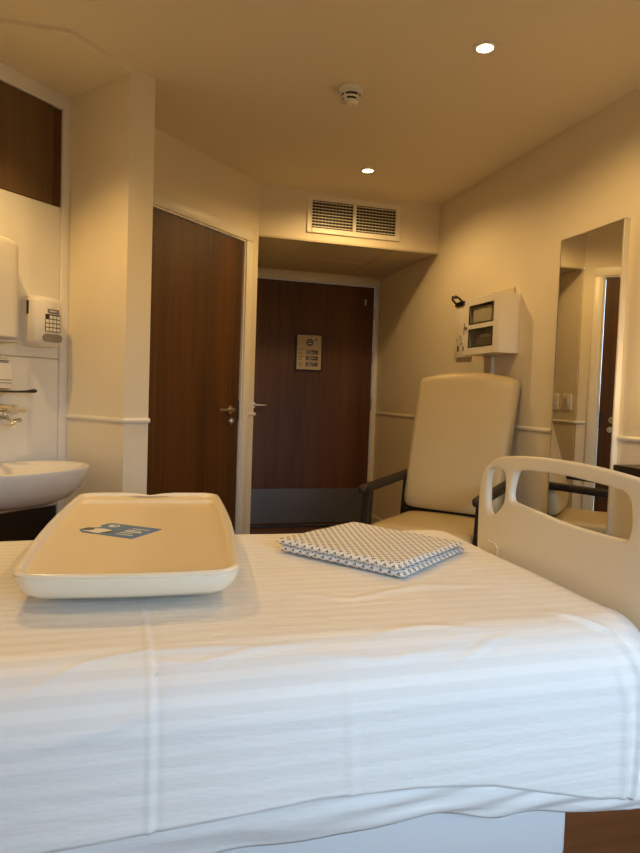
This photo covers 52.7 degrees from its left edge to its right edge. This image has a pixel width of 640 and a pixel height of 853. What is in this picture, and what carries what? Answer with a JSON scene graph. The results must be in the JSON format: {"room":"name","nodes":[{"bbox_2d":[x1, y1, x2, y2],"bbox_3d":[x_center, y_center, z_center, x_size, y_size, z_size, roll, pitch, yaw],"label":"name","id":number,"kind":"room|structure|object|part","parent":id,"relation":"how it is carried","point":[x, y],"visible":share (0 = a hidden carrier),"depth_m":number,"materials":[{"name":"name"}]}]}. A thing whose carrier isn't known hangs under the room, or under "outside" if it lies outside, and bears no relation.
{"room":"hospital room","nodes":[
{"label":"hospital room","id":0,"kind":"room"},
{"bbox_2d":[0,110,61,513],"bbox_3d":[-1.631,-0.278,2.332,0.120,2.440,1.620,4,3,29],"label":"wall","id":1,"kind":"structure","parent":0,"point":[61,110],"depth_m":2.85,"materials":[{"name":"beige paint"}]},
{"bbox_2d":[0,505,55,541],"bbox_3d":[-1.571,0.647,2.406,0.012,0.530,1.380,4,3,29],"label":"panel","id":2,"kind":"object","parent":1,"relation":"attached to","point":[23,525],"visible":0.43,"depth_m":2.85,"materials":[{"name":"brown laminate"}]},
{"bbox_2d":[0,189,60,512],"bbox_3d":[-1.543,-0.297,2.353,0.010,1.353,1.402,4,3,29],"label":"panel","id":3,"kind":"object","parent":1,"relation":"attached to","point":[34,225],"visible":0.67,"depth_m":2.83,"materials":[{"name":"white laminate"}]},
{"bbox_2d":[0,236,18,342],"bbox_3d":[-1.343,-0.550,2.545,0.125,0.417,0.312,4,3,29],"label":"dispenser","id":4,"kind":"object","parent":3,"relation":"attached to","point":[9,248],"visible":1,"depth_m":2.59,"materials":[{"name":"white plastic"}]},
{"bbox_2d":[0,338,18,342],"bbox_3d":[-1.360,-0.349,2.559,0.104,0.014,0.306,4,3,29],"label":"tray","id":5,"kind":"object","parent":4,"relation":"on","point":[2,340],"depth_m":2.63,"materials":[{"name":"grey plastic"}]},
{"bbox_2d":[0,404,27,428],"bbox_3d":[-1.324,-0.049,2.626,0.222,0.100,0.228,1,3,-16],"label":"tap","id":6,"kind":"object","parent":3,"relation":"attached to","point":[5,409],"visible":1,"depth_m":2.66,"materials":[{"name":"silver metal"}]},
{"bbox_3d":[-1.271,-0.030,2.587,0.157,0.070,0.032,3,3,28],"label":"spout","id":7,"kind":"part","parent":6,"relation":"part of","materials":[{"name":"silver metal"}]},
{"bbox_3d":[-1.274,-0.031,2.673,0.077,0.045,0.036,1,3,-16],"label":"lever","id":8,"kind":"part","parent":6,"relation":"part of","materials":[{"name":"silver metal"}]},
{"bbox_3d":[-1.272,-0.072,2.723,0.044,0.044,0.075,4,3,29],"label":"control knob","id":9,"kind":"part","parent":6,"relation":"part of","materials":[{"name":"silver metal"}]},
{"bbox_2d":[0,357,36,396],"bbox_3d":[-1.303,-0.205,2.675,0.108,0.165,0.226,4,4,36],"label":"shelf","id":10,"kind":"object","parent":3,"relation":"attached to","point":[5,365],"visible":1,"depth_m":2.64,"materials":[{"name":"silver metal"}]},
{"bbox_2d":[0,357,11,388],"bbox_3d":[-1.322,-0.219,2.632,0.120,0.130,0.118,1,3,-16],"label":"bottle","id":11,"kind":"object","parent":10,"relation":"on","point":[5,365],"depth_m":2.63,"materials":[{"name":"white plastic"}]},
{"bbox_3d":[-1.252,-0.148,2.670,0.018,0.018,0.175,4,3,35],"label":"elbow lever","id":12,"kind":"part","parent":10,"relation":"part of","materials":[{"name":"black plastic"}]},
{"bbox_2d":[21,296,61,347],"bbox_3d":[-1.207,-0.456,2.821,0.107,0.215,0.147,4,3,29],"label":"dispenser","id":13,"kind":"object","parent":3,"relation":"attached to","point":[41,316],"visible":1,"depth_m":2.77,"materials":[{"name":"white plastic"}]},
{"bbox_2d":[43,334,61,342],"bbox_3d":[-1.165,-0.383,2.809,0.013,0.034,0.096,4,3,29],"label":"label","id":14,"kind":"object","parent":13,"relation":"attached to","point":[47,338],"depth_m":2.80,"materials":[{"name":"grey paper"}]},
{"bbox_2d":[0,460,89,510],"bbox_3d":[-1.217,0.240,2.575,0.400,0.156,0.630,4,3,29],"label":"basin","id":15,"kind":"object","parent":3,"relation":"attached to","point":[23,484],"visible":1,"depth_m":2.52,"materials":[{"name":"white ceramic"}]},
{"bbox_2d":[0,81,61,206],"bbox_3d":[-1.505,-1.189,2.316,0.011,0.428,1.382,4,3,29],"label":"upper cabinet","id":16,"kind":"object","parent":1,"relation":"attached to","point":[30,127],"visible":1,"depth_m":2.77,"materials":[{"name":"brown wood"}]},
{"bbox_2d":[0,62,71,514],"bbox_3d":[-1.530,-0.278,2.371,0.018,2.403,1.447,4,3,29],"label":"trim","id":17,"kind":"structure","parent":1,"relation":"attached to","point":[9,75],"depth_m":2.94,"materials":[{"name":"beige paint"}]},
{"bbox_2d":[0,17,130,97],"bbox_3d":[-1.141,-1.482,2.490,0.450,0.016,0.807,4,3,29],"label":"ceiling","id":18,"kind":"structure","parent":0,"point":[61,59],"depth_m":2.59,"materials":[{"name":"white paint"}]},
{"bbox_2d":[83,527,112,532],"bbox_3d":[-0.528,0.247,1.536,0.084,0.001,0.034,3,3,23],"label":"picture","id":19,"kind":"object","parent":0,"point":[89,529],"depth_m":1.54,"materials":[{"name":"white paper"}]},
{"bbox_2d":[65,68,155,505],"bbox_3d":[-1.005,-0.284,2.903,0.539,2.440,0.108,4,3,29],"label":"wall","id":20,"kind":"structure","parent":0,"point":[113,122],"depth_m":2.80,"materials":[{"name":"beige paint"}]},
{"bbox_2d":[65,414,120,422],"bbox_3d":[-1.017,-0.038,2.885,0.448,0.020,0.010,4,4,37],"label":"rail","id":21,"kind":"object","parent":20,"relation":"attached to","point":[74,416],"visible":1,"depth_m":2.87,"materials":[{"name":"paint"}]},
{"bbox_2d":[121,418,149,422],"bbox_3d":[-0.793,-0.025,2.787,0.129,0.020,0.010,-1,4,-43],"label":"rail","id":22,"kind":"object","parent":20,"relation":"attached to","point":[123,420],"visible":1,"depth_m":2.78,"materials":[{"name":"paint"}]},
{"bbox_2d":[153,127,259,533],"bbox_3d":[-0.795,-0.312,3.617,0.120,2.440,1.319,4,3,29],"label":"wall","id":23,"kind":"structure","parent":0,"point":[183,173],"depth_m":3.73,"materials":[{"name":"beige paint"}]},
{"bbox_2d":[147,208,242,533],"bbox_3d":[-0.701,-0.114,3.690,0.094,2.032,0.804,4,3,29],"label":"door","id":24,"kind":"structure","parent":23,"relation":"in","point":[196,274],"depth_m":3.65,"materials":[{"name":"brown wood"}]},
{"bbox_3d":[-0.563,-0.100,3.895,0.050,0.052,0.176,4,3,29],"label":"handle","id":25,"kind":"part","parent":24,"relation":"part of","materials":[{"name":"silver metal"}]},
{"bbox_3d":[-0.513,-0.100,4.037,0.006,0.127,0.015,4,3,29],"label":"latch plate","id":26,"kind":"part","parent":24,"relation":"part of","materials":[{"name":"silver metal"}]},
{"bbox_2d":[153,191,253,534],"bbox_3d":[-0.734,-0.153,3.707,0.116,2.118,0.963,4,3,29],"label":"door frame","id":27,"kind":"structure","parent":23,"relation":"attached to","point":[163,203],"depth_m":4.03,"materials":[{"name":"paint"}]},
{"bbox_2d":[258,268,380,465],"bbox_3d":[-0.167,-0.220,5.438,1.316,2.121,0.120,1,3,-16],"label":"wall","id":28,"kind":"structure","parent":0,"point":[264,269],"depth_m":5.39,"materials":[{"name":"beige paint"}]},
{"bbox_2d":[250,278,374,525],"bbox_3d":[-0.070,-0.179,5.406,1.063,2.026,0.094,1,3,-16],"label":"door","id":29,"kind":"structure","parent":28,"relation":"in","point":[310,443],"depth_m":5.41,"materials":[{"name":"brown wood"}]},
{"bbox_3d":[-0.506,-0.174,5.259,0.132,0.052,0.050,1,3,-16],"label":"handle","id":30,"kind":"part","parent":29,"relation":"part of","materials":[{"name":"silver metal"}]},
{"bbox_3d":[-0.105,0.666,5.449,1.032,0.287,0.006,1,3,-16],"label":"kick plate","id":31,"kind":"part","parent":29,"relation":"part of","materials":[{"name":"grey metal"}]},
{"bbox_2d":[295,333,322,371],"bbox_3d":[-0.090,-0.616,5.369,0.234,0.308,0.016,1,3,-16],"label":"framed notice","id":32,"kind":"object","parent":29,"relation":"attached to","point":[308,347],"visible":1,"depth_m":5.37,"materials":[{"name":"beige paper"}]},
{"bbox_2d":[257,270,379,481],"bbox_3d":[-0.102,-0.206,5.438,1.176,2.100,0.116,1,3,-16],"label":"door frame","id":33,"kind":"structure","parent":28,"relation":"attached to","point":[263,274],"depth_m":5.50,"materials":[{"name":"paint"}]},
{"bbox_2d":[0,0,639,205],"bbox_3d":[-0.006,-1.438,1.216,3.800,0.100,5.802,1,3,-16],"label":"ceiling","id":34,"kind":"structure","parent":0,"point":[252,86],"depth_m":2.66,"materials":[{"name":"white paint"}]},
{"bbox_2d":[338,82,362,105],"bbox_3d":[0.132,-1.423,2.791,0.108,0.074,0.108,1,3,-16],"label":"smoke detector","id":35,"kind":"object","parent":34,"relation":"attached to","point":[350,93],"visible":1,"depth_m":2.76,"materials":[{"name":"white plastic"}]},
{"bbox_2d":[360,167,375,172],"bbox_3d":[0.281,-1.502,3.793,0.094,0.006,0.094,1,3,-16],"label":"recessed light","id":36,"kind":"object","parent":34,"relation":"in","point":[365,169],"visible":1,"depth_m":3.79,"materials":[{"name":"white plastic"}]},
{"bbox_2d":[472,40,497,54],"bbox_3d":[0.620,-1.423,2.429,0.094,0.006,0.094,1,3,-16],"label":"recessed light","id":37,"kind":"object","parent":34,"relation":"in","point":[484,47],"visible":1,"depth_m":2.42,"materials":[{"name":"white plastic"}]},
{"bbox_2d":[258,234,437,278],"bbox_3d":[0.068,-1.236,4.800,1.252,0.012,1.057,1,3,-16],"label":"ceiling","id":38,"kind":"structure","parent":0,"point":[315,256],"depth_m":4.69,"materials":[{"name":"paint"}]},
{"bbox_2d":[259,183,439,274],"bbox_3d":[0.051,-1.406,4.864,1.260,0.319,1.207,1,3,-16],"label":"wall","id":39,"kind":"structure","parent":0,"point":[283,210],"depth_m":4.24,"materials":[{"name":"beige paint"}]},
{"bbox_2d":[306,194,400,241],"bbox_3d":[0.230,-1.378,4.281,0.651,0.243,0.014,1,3,-16],"label":"air vent","id":40,"kind":"object","parent":39,"relation":"in","point":[325,214],"visible":1,"depth_m":4.28,"materials":[{"name":"metal"}]},
{"bbox_2d":[250,526,639,852],"bbox_3d":[-0.279,1.049,1.988,3.800,0.080,7.150,1,3,-16],"label":"floor","id":41,"kind":"structure","parent":0,"point":[618,831],"depth_m":1.70,"materials":[{"name":"brown wood"}]},
{"bbox_2d":[12,493,238,598],"bbox_3d":[-0.429,0.627,1.629,0.524,0.785,0.948,1,3,-16],"label":"tray","id":42,"kind":"object","parent":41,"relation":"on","point":[195,551],"visible":0.77,"depth_m":1.35,"materials":[{"name":"white plastic"}]},
{"bbox_2d":[79,523,161,538],"bbox_3d":[-0.483,0.248,1.551,0.165,0.002,0.115,3,3,21],"label":"leaflet","id":43,"kind":"object","parent":42,"relation":"on","point":[110,529],"visible":1,"depth_m":1.54,"materials":[{"name":"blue paper"}]},
{"bbox_3d":[-0.525,0.247,1.537,0.064,0.001,0.043,3,3,28],"label":"photo panel","id":44,"kind":"part","parent":43,"relation":"part of","materials":[{"name":"white paper"}]},
{"bbox_2d":[250,524,340,527],"bbox_3d":[-0.120,0.838,5.488,1.056,0.009,0.110,1,3,-16],"label":"threshold","id":45,"kind":"object","parent":41,"relation":"on","point":[330,524],"visible":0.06,"depth_m":5.42,"materials":[{"name":"brown laminate"}]},
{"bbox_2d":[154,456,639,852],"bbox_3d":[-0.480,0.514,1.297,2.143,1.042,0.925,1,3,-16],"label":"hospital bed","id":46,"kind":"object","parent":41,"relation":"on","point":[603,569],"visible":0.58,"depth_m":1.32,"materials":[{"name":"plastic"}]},
{"bbox_2d":[0,530,639,852],"bbox_3d":[-0.463,0.496,1.348,2.073,0.359,0.928,1,3,-16],"label":"sheet","id":47,"kind":"object","parent":46,"relation":"on","point":[302,698],"visible":0.79,"depth_m":1.05,"materials":[{"name":"white fabric"}]},
{"bbox_2d":[277,522,465,577],"bbox_3d":[0.140,0.308,1.683,0.388,0.032,0.367,4,4,37],"label":"gown","id":48,"kind":"object","parent":47,"relation":"on","point":[397,553],"visible":1,"depth_m":1.61,"materials":[{"name":"white fabric"}]},
{"bbox_3d":[-0.436,0.668,0.962,1.858,0.230,0.040,1,3,-16],"label":"panel","id":49,"kind":"part","parent":46,"relation":"part of","materials":[{"name":"metal"}]},
{"bbox_3d":[0.568,0.344,1.505,0.021,0.529,0.770,1,3,-16],"label":"footboard","id":50,"kind":"part","parent":46,"relation":"part of","materials":[{"name":"beige plastic"}]},
{"bbox_2d":[358,372,520,545],"bbox_3d":[0.632,0.340,3.328,0.628,1.268,0.751,4,3,31],"label":"armchair","id":51,"kind":"object","parent":41,"relation":"on","point":[464,422],"visible":0.64,"depth_m":3.44,"materials":[{"name":"beige leather"}]},
{"bbox_3d":[0.227,0.644,3.248,0.042,0.640,0.066,4,3,31],"label":"leg","id":52,"kind":"part","parent":51,"relation":"part of","materials":[{"name":"brown wood"}]},
{"bbox_3d":[0.358,0.284,3.427,0.052,0.072,0.600,4,3,31],"label":"armrest","id":53,"kind":"part","parent":51,"relation":"part of","materials":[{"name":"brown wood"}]},
{"bbox_3d":[0.490,0.614,3.682,0.042,0.676,0.108,4,3,31],"label":"leg","id":54,"kind":"part","parent":51,"relation":"part of","materials":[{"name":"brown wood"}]},
{"bbox_3d":[0.573,0.534,3.252,0.530,0.133,0.550,4,3,31],"label":"seat","id":55,"kind":"part","parent":51,"relation":"part of","materials":[{"name":"beige leather"}]},
{"bbox_3d":[0.718,0.457,3.484,0.524,0.045,0.060,4,3,31],"label":"rail","id":56,"kind":"part","parent":51,"relation":"part of","materials":[{"name":"brown wood"}]},
{"bbox_3d":[0.760,0.075,3.513,0.566,0.748,0.290,4,3,31],"label":"backrest","id":57,"kind":"part","parent":51,"relation":"part of","materials":[{"name":"beige leather"}]},
{"bbox_3d":[0.720,0.676,2.951,0.042,0.640,0.066,4,3,31],"label":"leg","id":58,"kind":"part","parent":51,"relation":"part of","materials":[{"name":"brown wood"}]},
{"bbox_3d":[0.851,0.316,3.131,0.052,0.072,0.600,4,3,31],"label":"armrest","id":59,"kind":"part","parent":51,"relation":"part of","materials":[{"name":"black plastic"}]},
{"bbox_2d":[372,87,639,539],"bbox_3d":[1.447,-0.173,2.408,0.120,2.440,6.850,1,3,-16],"label":"wall","id":60,"kind":"structure","parent":0,"point":[505,231],"depth_m":3.46,"materials":[{"name":"beige paint"}]},
{"bbox_2d":[371,514,381,523],"bbox_3d":[1.251,0.975,2.763,0.014,0.100,5.869,1,3,-16],"label":"baseboard","id":61,"kind":"structure","parent":60,"relation":"attached to","point":[374,519],"depth_m":5.50,"materials":[{"name":"paint"}]},
{"bbox_2d":[452,295,470,357],"bbox_3d":[0.877,-0.631,4.064,0.081,0.391,0.195,1,3,-16],"label":"board","id":62,"kind":"object","parent":60,"relation":"attached to","point":[460,306],"visible":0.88,"depth_m":4.09,"materials":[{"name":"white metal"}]},
{"bbox_2d":[375,412,550,432],"bbox_3d":[0.809,-0.048,4.387,0.010,0.020,2.452,1,3,-16],"label":"rail","id":63,"kind":"object","parent":60,"relation":"attached to","point":[380,413],"visible":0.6,"depth_m":3.46,"materials":[{"name":"paint"}]},
{"bbox_2d":[463,287,520,356],"bbox_3d":[0.960,-0.589,3.655,0.146,0.364,0.373,1,3,-16],"label":"dispenser","id":64,"kind":"object","parent":60,"relation":"attached to","point":[492,321],"visible":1,"depth_m":3.53,"materials":[{"name":"white metal"}]},
{"bbox_3d":[0.907,-0.570,3.637,0.011,0.324,0.366,1,3,-16],"label":"door","id":65,"kind":"part","parent":64,"relation":"part of","materials":[{"name":"white metal"}]},
{"bbox_3d":[1.022,-0.741,3.691,0.012,0.060,0.320,1,3,-16],"label":"plate","id":66,"kind":"part","parent":64,"relation":"part of","materials":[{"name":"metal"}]},
{"bbox_2d":[489,356,494,373],"bbox_3d":[0.976,0.217,3.771,0.018,1.254,0.022,1,3,-16],"label":"cable trunking","id":67,"kind":"object","parent":60,"relation":"attached to","point":[492,358],"visible":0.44,"depth_m":3.73,"materials":[{"name":"paint"}]},
{"bbox_2d":[547,218,629,535],"bbox_3d":[1.209,-0.149,2.956,0.034,1.481,0.419,1,3,-16],"label":"wall mirror","id":68,"kind":"object","parent":60,"relation":"attached to","point":[593,269],"visible":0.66,"depth_m":2.91,"materials":[{"name":"mirror"}]},
{"bbox_3d":[1.152,-0.159,3.155,0.032,1.478,0.004,1,3,-16],"label":"metal trim","id":69,"kind":"part","parent":68,"relation":"part of","materials":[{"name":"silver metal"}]},
{"bbox_3d":[1.235,-0.886,2.920,0.032,0.004,0.419,1,3,-16],"label":"metal trim","id":70,"kind":"part","parent":68,"relation":"part of","materials":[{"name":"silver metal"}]},
{"bbox_2d":[613,465,639,477],"bbox_3d":[1.399,0.630,1.752,0.300,0.897,1.425,1,3,-16],"label":"desk","id":71,"kind":"object","parent":60,"relation":"attached to","point":[634,470],"visible":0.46,"depth_m":2.31,"materials":[{"name":"brown laminate"}]},
{"bbox_2d":[616,436,639,441],"bbox_3d":[1.681,0.133,1.333,0.010,0.020,2.983,1,3,-16],"label":"rail","id":72,"kind":"object","parent":60,"relation":"attached to","point":[622,438],"visible":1,"depth_m":2.70,"materials":[{"name":"paint"}]}
]}

